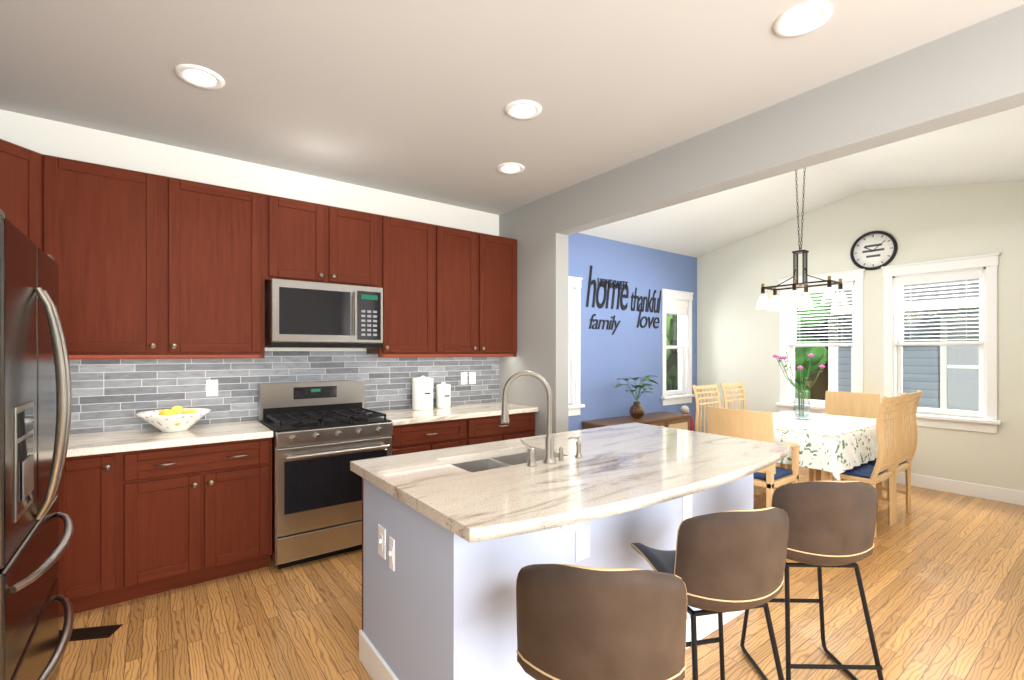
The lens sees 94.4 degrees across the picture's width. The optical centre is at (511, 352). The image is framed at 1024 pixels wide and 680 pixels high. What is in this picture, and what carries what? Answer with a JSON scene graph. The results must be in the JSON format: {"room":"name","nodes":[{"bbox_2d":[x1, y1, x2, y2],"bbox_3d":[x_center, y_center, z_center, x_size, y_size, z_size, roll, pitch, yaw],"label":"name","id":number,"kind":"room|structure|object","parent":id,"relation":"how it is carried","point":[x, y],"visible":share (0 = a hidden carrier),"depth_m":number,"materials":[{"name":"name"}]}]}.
{"room":"kitchen","nodes":[
{"label":"kitchen","id":0,"kind":"room"},
{"bbox_2d":[0,109,696,430],"bbox_3d":[-0.317,-0.020,4.789,8.070,2.840,0.150,0,0,-37],"label":"wall","id":1,"kind":"structure","parent":0,"point":[628,349],"depth_m":5.44,"materials":[{"name":"blue"}]},
{"bbox_2d":[0,139,59,315],"bbox_3d":[-2.785,-0.542,2.420,0.674,1.105,0.668,0,0,-37],"label":"upper cabinet","id":2,"kind":"object","parent":1,"relation":"attached to","point":[29,179],"depth_m":2.55,"materials":[{"name":"brown wood"}]},
{"bbox_2d":[60,157,267,358],"bbox_3d":[-2.236,-0.542,3.019,1.153,1.105,0.366,0,0,-37],"label":"upper cabinet","id":3,"kind":"object","parent":1,"relation":"attached to","point":[153,266],"depth_m":2.93,"materials":[{"name":"brown wood"}]},
{"bbox_2d":[69,351,498,433],"bbox_3d":[-1.695,0.247,3.660,3.908,0.515,0.008,0,0,-37],"label":"tile backsplash","id":4,"kind":"structure","parent":1,"relation":"attached to","point":[113,395],"depth_m":3.43,"materials":[{"name":"grey tile"}]},
{"bbox_2d":[206,380,217,395],"bbox_3d":[-2.110,0.250,3.339,0.070,0.115,0.009,0,0,-37],"label":"outlet","id":5,"kind":"object","parent":4,"relation":"attached to","point":[211,387],"depth_m":3.34,"materials":[{"name":"white plastic"}]},
{"bbox_2d":[461,372,466,383],"bbox_3d":[-0.458,0.250,4.570,0.070,0.115,0.016,0,0,-37],"label":"outlet","id":6,"kind":"object","parent":4,"relation":"attached to","point":[464,374],"depth_m":4.57,"materials":[{"name":"white plastic"}]},
{"bbox_2d":[469,372,475,383],"bbox_3d":[-0.386,0.250,4.630,0.070,0.115,0.009,0,0,-37],"label":"outlet","id":7,"kind":"object","parent":4,"relation":"attached to","point":[472,375],"depth_m":4.63,"materials":[{"name":"white plastic"}]},
{"bbox_2d":[268,195,383,290],"bbox_3d":[-1.463,-0.799,3.633,0.820,0.590,0.310,0,0,-37],"label":"upper cabinet","id":8,"kind":"object","parent":1,"relation":"attached to","point":[308,241],"depth_m":3.51,"materials":[{"name":"brown wood"}]},
{"bbox_2d":[265,278,382,347],"bbox_3d":[-1.418,-0.268,3.573,0.776,0.465,0.459,0,0,-37],"label":"microwave","id":9,"kind":"object","parent":8,"relation":"attached to","point":[303,314],"visible":1,"depth_m":3.38,"materials":[{"name":"silver metal"}]},
{"bbox_2d":[367,216,443,354],"bbox_3d":[-0.910,-0.542,4.046,0.561,1.105,0.310,0,0,-37],"label":"upper cabinet","id":10,"kind":"object","parent":1,"relation":"attached to","point":[413,293],"depth_m":3.93,"materials":[{"name":"brown wood"}]},
{"bbox_2d":[444,226,516,354],"bbox_3d":[-0.420,-0.542,4.413,0.959,1.105,0.310,0,0,-37],"label":"upper cabinet","id":11,"kind":"object","parent":1,"relation":"attached to","point":[480,269],"depth_m":4.33,"materials":[{"name":"brown wood"}]},
{"bbox_2d":[568,276,584,415],"bbox_3d":[0.483,-0.070,5.347,0.750,1.590,0.215,0,0,-37],"label":"window","id":12,"kind":"structure","parent":1,"relation":"in","point":[574,405],"depth_m":5.48,"materials":[{"name":"white wood"}]},
{"bbox_2d":[568,289,573,305],"bbox_3d":[0.493,-0.634,5.333,0.496,0.188,0.062,0,0,-37],"label":"window blind","id":13,"kind":"object","parent":12,"relation":"attached to","point":[570,296],"visible":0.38,"depth_m":5.44,"materials":[{"name":"white plastic"}]},
{"bbox_2d":[589,314,620,334],"bbox_3d":[1.137,-0.340,5.775,0.560,0.240,0.008,0,0,-37],"label":"family sign","id":14,"kind":"object","parent":1,"relation":"attached to","point":[604,321],"visible":1,"depth_m":5.76,"materials":[{"name":"grey metal"}]},
{"bbox_2d":[586,266,628,309],"bbox_3d":[1.177,-0.780,5.805,0.760,0.500,0.008,0,0,-37],"label":"home sign","id":15,"kind":"object","parent":1,"relation":"attached to","point":[606,292],"visible":0.92,"depth_m":5.77,"materials":[{"name":"grey metal"}]},
{"bbox_2d":[598,278,627,289],"bbox_3d":[1.251,-0.843,5.849,0.550,0.105,0.008,0,0,-37],"label":"sign","id":16,"kind":"object","parent":15,"relation":"attached to","point":[610,283],"visible":1,"depth_m":5.85,"materials":[{"name":"grey metal"}]},
{"bbox_2d":[631,288,660,312],"bbox_3d":[1.774,-0.685,6.251,0.630,0.310,0.008,0,0,-37],"label":"sign","id":17,"kind":"object","parent":1,"relation":"attached to","point":[638,298],"visible":1,"depth_m":6.25,"materials":[{"name":"grey metal"}]},
{"bbox_2d":[637,311,659,328],"bbox_3d":[1.806,-0.435,6.275,0.470,0.230,0.008,0,0,-37],"label":"love sign","id":18,"kind":"object","parent":1,"relation":"attached to","point":[647,321],"visible":1,"depth_m":6.26,"materials":[{"name":"grey metal"}]},
{"bbox_2d":[661,289,694,405],"bbox_3d":[2.293,-0.070,6.701,0.750,1.590,0.215,0,0,-37],"label":"window","id":19,"kind":"structure","parent":1,"relation":"in","point":[684,348],"depth_m":6.82,"materials":[{"name":"white wood"}]},
{"bbox_2d":[666,300,686,314],"bbox_3d":[2.303,-0.634,6.687,0.496,0.188,0.062,0,0,-37],"label":"window blind","id":20,"kind":"object","parent":19,"relation":"attached to","point":[676,307],"visible":0.77,"depth_m":6.67,"materials":[{"name":"white plastic"}]},
{"bbox_2d":[0,0,1023,214],"bbox_3d":[0.054,-1.450,1.196,4.360,0.100,6.650,0,0,-37],"label":"ceiling","id":21,"kind":"structure","parent":0,"point":[412,98],"depth_m":2.38,"materials":[{"name":"grey paint"}]},
{"bbox_2d":[174,64,224,89],"bbox_3d":[-1.582,-1.394,2.407,0.216,0.010,0.216,0,0,-37],"label":"recessed light","id":22,"kind":"object","parent":21,"relation":"in","point":[199,76],"visible":0.98,"depth_m":2.40,"materials":[{"name":"white plastic"}]},
{"bbox_2d":[497,163,524,173],"bbox_3d":[-0.010,-1.394,3.602,0.216,0.010,0.216,0,0,-37],"label":"recessed light","id":23,"kind":"object","parent":21,"relation":"in","point":[510,168],"visible":1,"depth_m":3.60,"materials":[{"name":"white plastic"}]},
{"bbox_2d":[505,100,541,119],"bbox_3d":[0.065,-1.394,2.734,0.216,0.010,0.216,0,0,-37],"label":"recessed light","id":24,"kind":"object","parent":21,"relation":"in","point":[523,109],"visible":1,"depth_m":2.73,"materials":[{"name":"white plastic"}]},
{"bbox_2d":[773,0,832,37],"bbox_3d":[1.219,-1.394,1.992,0.216,0.010,0.216,0,0,-37],"label":"recessed light","id":25,"kind":"object","parent":21,"relation":"in","point":[803,18],"visible":1,"depth_m":1.98,"materials":[{"name":"white plastic"}]},
{"bbox_2d":[499,192,567,435],"bbox_3d":[0.185,0.000,4.535,0.150,2.800,0.860,0,0,-37],"label":"wall","id":26,"kind":"structure","parent":0,"point":[542,296],"depth_m":4.31,"materials":[{"name":"grey paint"}]},
{"bbox_2d":[556,4,1023,234],"bbox_3d":[1.476,-1.224,2.809,0.150,0.353,3.450,0,0,-37],"label":"header","id":27,"kind":"object","parent":26,"relation":"attached to","point":[972,72],"visible":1,"depth_m":2.46,"materials":[{"name":"grey paint"}]},
{"bbox_2d":[55,462,1023,679],"bbox_3d":[1.540,1.450,2.307,8.070,0.100,6.650,0,0,-37],"label":"floor","id":28,"kind":"structure","parent":0,"point":[942,574],"depth_m":2.49,"materials":[{"name":"brown wood"}]},
{"bbox_2d":[0,209,73,679],"bbox_3d":[-1.931,0.500,1.456,0.851,1.800,0.905,0,0,-37],"label":"fridge","id":29,"kind":"object","parent":28,"relation":"on","point":[35,399],"visible":1,"depth_m":1.55,"materials":[{"name":"grey metal"}]},
{"bbox_2d":[59,624,122,640],"bbox_3d":[-2.147,1.397,2.353,0.320,0.005,0.110,0,0,-11],"label":"floor vent","id":30,"kind":"object","parent":28,"relation":"in","point":[88,633],"visible":0.56,"depth_m":2.36,"materials":[{"name":"brown metal"}]},
{"bbox_2d":[68,454,123,613],"bbox_3d":[-2.426,0.971,2.737,0.275,0.858,0.590,0,0,-37],"label":"base cabinet","id":31,"kind":"object","parent":28,"relation":"on","point":[96,483],"depth_m":2.54,"materials":[{"name":"brown wood"}]},
{"bbox_2d":[124,438,271,600],"bbox_3d":[-2.012,0.971,3.047,0.757,0.858,0.590,0,0,-37],"label":"base cabinet","id":32,"kind":"object","parent":28,"relation":"on","point":[150,511],"depth_m":2.80,"materials":[{"name":"brown wood"}]},
{"bbox_2d":[66,420,272,457],"bbox_3d":[-2.385,0.520,2.749,1.709,0.040,0.620,0,0,-37],"label":"countertop","id":33,"kind":"structure","parent":32,"relation":"on","point":[123,441],"depth_m":2.82,"materials":[{"name":"white stone"}]},
{"bbox_2d":[135,406,210,431],"bbox_3d":[-2.156,0.420,3.033,0.396,0.157,0.396,0,0,-37],"label":"fruit bowl","id":34,"kind":"object","parent":33,"relation":"on","point":[176,419],"visible":1,"depth_m":2.96,"materials":[{"name":"ceramic"}]},
{"bbox_2d":[259,379,392,568],"bbox_3d":[-1.353,0.812,3.453,0.770,1.175,0.725,0,0,-37],"label":"range","id":35,"kind":"object","parent":28,"relation":"on","point":[325,433],"visible":0.94,"depth_m":3.20,"materials":[{"name":"silver metal"}]},
{"bbox_2d":[391,418,475,455],"bbox_3d":[-0.784,0.971,3.966,0.740,0.858,0.590,0,0,-37],"label":"base cabinet","id":36,"kind":"object","parent":28,"relation":"on","point":[425,436],"depth_m":3.73,"materials":[{"name":"brown wood"}]},
{"bbox_2d":[377,402,537,425],"bbox_3d":[-0.507,0.520,4.154,1.409,0.040,0.620,0,0,-37],"label":"countertop","id":37,"kind":"structure","parent":36,"relation":"on","point":[491,409],"depth_m":3.97,"materials":[{"name":"white stone"}]},
{"bbox_2d":[412,376,433,410],"bbox_3d":[-0.783,0.351,4.160,0.188,0.296,0.188,0,0,-37],"label":"canister","id":38,"kind":"object","parent":37,"relation":"on","point":[422,393],"visible":1,"depth_m":4.08,"materials":[{"name":"white ceramic"}]},
{"bbox_2d":[436,382,450,407],"bbox_3d":[-0.621,0.384,4.294,0.135,0.230,0.135,0,0,-37],"label":"canister","id":39,"kind":"object","parent":37,"relation":"on","point":[443,394],"visible":1,"depth_m":4.24,"materials":[{"name":"white ceramic"}]},
{"bbox_2d":[476,414,534,443],"bbox_3d":[-0.276,0.971,4.345,0.810,0.858,0.590,0,0,-37],"label":"base cabinet","id":40,"kind":"object","parent":28,"relation":"on","point":[520,425],"depth_m":4.14,"materials":[{"name":"brown wood"}]},
{"bbox_2d":[359,478,752,679],"bbox_3d":[0.371,0.969,2.351,1.938,0.862,1.020,0,0,-37],"label":"kitchen island","id":41,"kind":"object","parent":28,"relation":"on","point":[455,540],"depth_m":1.77,"materials":[{"name":"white paint"}]},
{"bbox_2d":[350,422,789,557],"bbox_3d":[0.411,0.520,2.322,2.020,0.040,1.155,0,0,-37],"label":"island countertop","id":42,"kind":"structure","parent":41,"relation":"on","point":[487,495],"depth_m":1.92,"materials":[{"name":"white stone"}]},
{"bbox_2d":[501,371,563,466],"bbox_3d":[0.099,0.291,2.193,0.238,0.416,0.214,0,0,-37],"label":"faucet","id":43,"kind":"object","parent":42,"relation":"on","point":[549,450],"visible":1,"depth_m":2.14,"materials":[{"name":"silver metal"}]},
{"bbox_2d":[568,436,582,457],"bbox_3d":[0.305,0.450,2.273,0.054,0.098,0.061,0,0,-37],"label":"soap dispenser","id":44,"kind":"object","parent":42,"relation":"on","point":[578,449],"visible":1,"depth_m":2.26,"materials":[{"name":"silver metal"}]},
{"bbox_2d":[516,564,686,679],"bbox_3d":[0.236,0.944,1.308,0.427,0.906,0.482,0,0,8],"label":"stool","id":45,"kind":"object","parent":28,"relation":"on","point":[576,622],"visible":1,"depth_m":1.10,"materials":[{"name":"brown leather"}]},
{"bbox_2d":[582,411,690,430],"bbox_3d":[1.558,1.100,5.805,1.550,0.600,0.430,0,0,-37],"label":"sideboard","id":46,"kind":"object","parent":28,"relation":"on","point":[672,420],"visible":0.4,"depth_m":5.75,"materials":[{"name":"brown wood"}]},
{"bbox_2d":[615,375,656,418],"bbox_3d":[1.513,0.539,5.625,0.660,0.520,0.389,0,0,-37],"label":"potted plant","id":47,"kind":"object","parent":46,"relation":"on","point":[636,411],"visible":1,"depth_m":5.68,"materials":[{"name":"green plant"}]},
{"bbox_2d":[681,406,694,430],"bbox_3d":[2.316,1.054,6.353,0.326,0.689,0.270,0,0,-37],"label":"figurine","id":48,"kind":"object","parent":28,"relation":"on","point":[684,409],"visible":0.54,"depth_m":6.30,"materials":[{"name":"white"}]},
{"bbox_2d":[631,507,788,679],"bbox_3d":[0.717,0.944,1.710,0.427,0.906,0.482,0,0,-13],"label":"stool","id":49,"kind":"object","parent":28,"relation":"on","point":[719,563],"visible":0.92,"depth_m":1.51,"materials":[{"name":"brown leather"}]},
{"bbox_2d":[692,383,760,494],"bbox_3d":[2.130,0.862,4.732,0.437,1.076,0.488,0,0,-37],"label":"dining chair","id":50,"kind":"object","parent":28,"relation":"on","point":[718,402],"visible":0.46,"depth_m":4.83,"materials":[{"name":"brown wood"}]},
{"bbox_2d":[720,381,784,492],"bbox_3d":[2.554,0.862,5.050,0.437,1.076,0.488,0,0,-37],"label":"dining chair","id":51,"kind":"object","parent":28,"relation":"on","point":[743,393],"visible":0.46,"depth_m":5.17,"materials":[{"name":"brown wood"}]},
{"bbox_2d":[707,406,799,507],"bbox_3d":[1.921,0.920,3.810,0.533,0.960,0.536,0,0,-37],"label":"dining chair","id":52,"kind":"object","parent":28,"relation":"on","point":[753,425],"visible":0.48,"depth_m":3.61,"materials":[{"name":"brown wood"}]},
{"bbox_2d":[740,481,883,679],"bbox_3d":[1.268,0.944,2.045,0.427,0.906,0.482,0,0,1],"label":"stool","id":53,"kind":"object","parent":28,"relation":"on","point":[832,523],"visible":0.77,"depth_m":1.85,"materials":[{"name":"brown leather"}]},
{"bbox_2d":[773,411,892,496],"bbox_3d":[2.744,1.020,4.429,1.520,0.759,1.065,0,0,-37],"label":"dining table","id":54,"kind":"object","parent":28,"relation":"on","point":[835,445],"visible":0.48,"depth_m":3.86,"materials":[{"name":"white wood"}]},
{"bbox_2d":[773,352,824,419],"bbox_3d":[2.768,0.316,4.588,0.399,0.646,0.414,0,0,-37],"label":"flower vase","id":55,"kind":"object","parent":54,"relation":"on","point":[802,410],"visible":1,"depth_m":4.55,"materials":[{"name":"clear glass"}]},
{"bbox_2d":[809,391,880,480],"bbox_3d":[3.568,0.920,5.079,0.533,0.960,0.536,0,0,-37],"label":"dining chair","id":56,"kind":"object","parent":28,"relation":"on","point":[859,405],"visible":0.35,"depth_m":5.21,"materials":[{"name":"brown wood"}]},
{"bbox_2d":[816,393,904,536],"bbox_3d":[2.821,0.862,3.842,0.437,1.076,0.488,0,0,-37],"label":"dining chair","id":57,"kind":"object","parent":28,"relation":"on","point":[887,420],"visible":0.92,"depth_m":3.72,"materials":[{"name":"brown wood"}]},
{"bbox_2d":[841,390,922,522],"bbox_3d":[3.213,0.862,4.135,0.437,1.076,0.488,0,0,-37],"label":"dining chair","id":58,"kind":"object","parent":28,"relation":"on","point":[908,434],"visible":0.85,"depth_m":4.02,"materials":[{"name":"brown wood"}]},
{"bbox_2d":[578,105,1023,257],"bbox_3d":[2.719,-1.624,4.370,3.710,0.592,4.760,0,0,-37],"label":"ceiling","id":59,"kind":"structure","parent":0,"point":[988,149],"depth_m":4.90,"materials":[{"name":"white paint"}]},
{"bbox_2d":[756,168,848,311],"bbox_3d":[2.715,-1.108,4.467,0.382,1.386,0.702,0,0,-37],"label":"chandelier","id":60,"kind":"object","parent":59,"relation":"hanging from","point":[795,285],"visible":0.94,"depth_m":4.45,"materials":[{"name":"brown metal"}]},
{"bbox_2d":[697,181,1023,490],"bbox_3d":[4.024,-0.240,5.346,0.150,3.280,4.460,0,0,-37],"label":"wall","id":61,"kind":"structure","parent":0,"point":[738,337],"depth_m":5.19,"materials":[{"name":"white paint"}]},
{"bbox_2d":[775,269,864,413],"bbox_3d":[3.714,-0.085,5.707,0.215,1.700,0.950,0,0,-37],"label":"window","id":62,"kind":"structure","parent":61,"relation":"in","point":[787,387],"depth_m":5.72,"materials":[{"name":"white wood"}]},
{"bbox_2d":[788,282,853,345],"bbox_3d":[3.699,-0.439,5.696,0.060,0.718,0.696,0,0,-37],"label":"window blind","id":63,"kind":"object","parent":62,"relation":"attached to","point":[822,289],"visible":0.77,"depth_m":5.67,"materials":[{"name":"white plastic"}]},
{"bbox_2d":[850,231,897,269],"bbox_3d":[3.990,-1.126,5.240,0.030,0.430,0.430,0,0,-37],"label":"wall clock","id":64,"kind":"object","parent":61,"relation":"attached to","point":[873,250],"visible":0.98,"depth_m":5.23,"materials":[{"name":"white ceramic"}]},
{"bbox_2d":[881,253,1001,433],"bbox_3d":[4.355,-0.085,4.850,0.215,1.700,0.930,0,0,-37],"label":"window","id":65,"kind":"structure","parent":61,"relation":"in","point":[988,422],"depth_m":4.72,"materials":[{"name":"white wood"}]},
{"bbox_2d":[895,269,982,344],"bbox_3d":[4.340,-0.439,4.839,0.060,0.718,0.676,0,0,-37],"label":"window blind","id":66,"kind":"object","parent":65,"relation":"attached to","point":[962,275],"visible":0.92,"depth_m":4.81,"materials":[{"name":"white plastic"}]},
{"bbox_2d":[884,472,1023,505],"bbox_3d":[3.957,1.335,5.295,0.019,0.130,4.160,0,0,-37],"label":"baseboard","id":67,"kind":"structure","parent":61,"relation":"attached to","point":[1011,496],"depth_m":4.63,"materials":[{"name":"white"}]},
{"bbox_3d":[3.808,1.800,6.595,30.000,0.100,26.000,0,0,-37],"label":"ground","id":68,"kind":"structure","parent":0,"visible":0},
{"bbox_2d":[666,279,978,411],"bbox_3d":[7.477,-0.533,6.031,9.200,4.573,13.300,0,0,-37],"label":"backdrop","id":69,"kind":"object","parent":68,"relation":"on","point":[966,360],"depth_m":7.81,"materials":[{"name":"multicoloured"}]}
]}

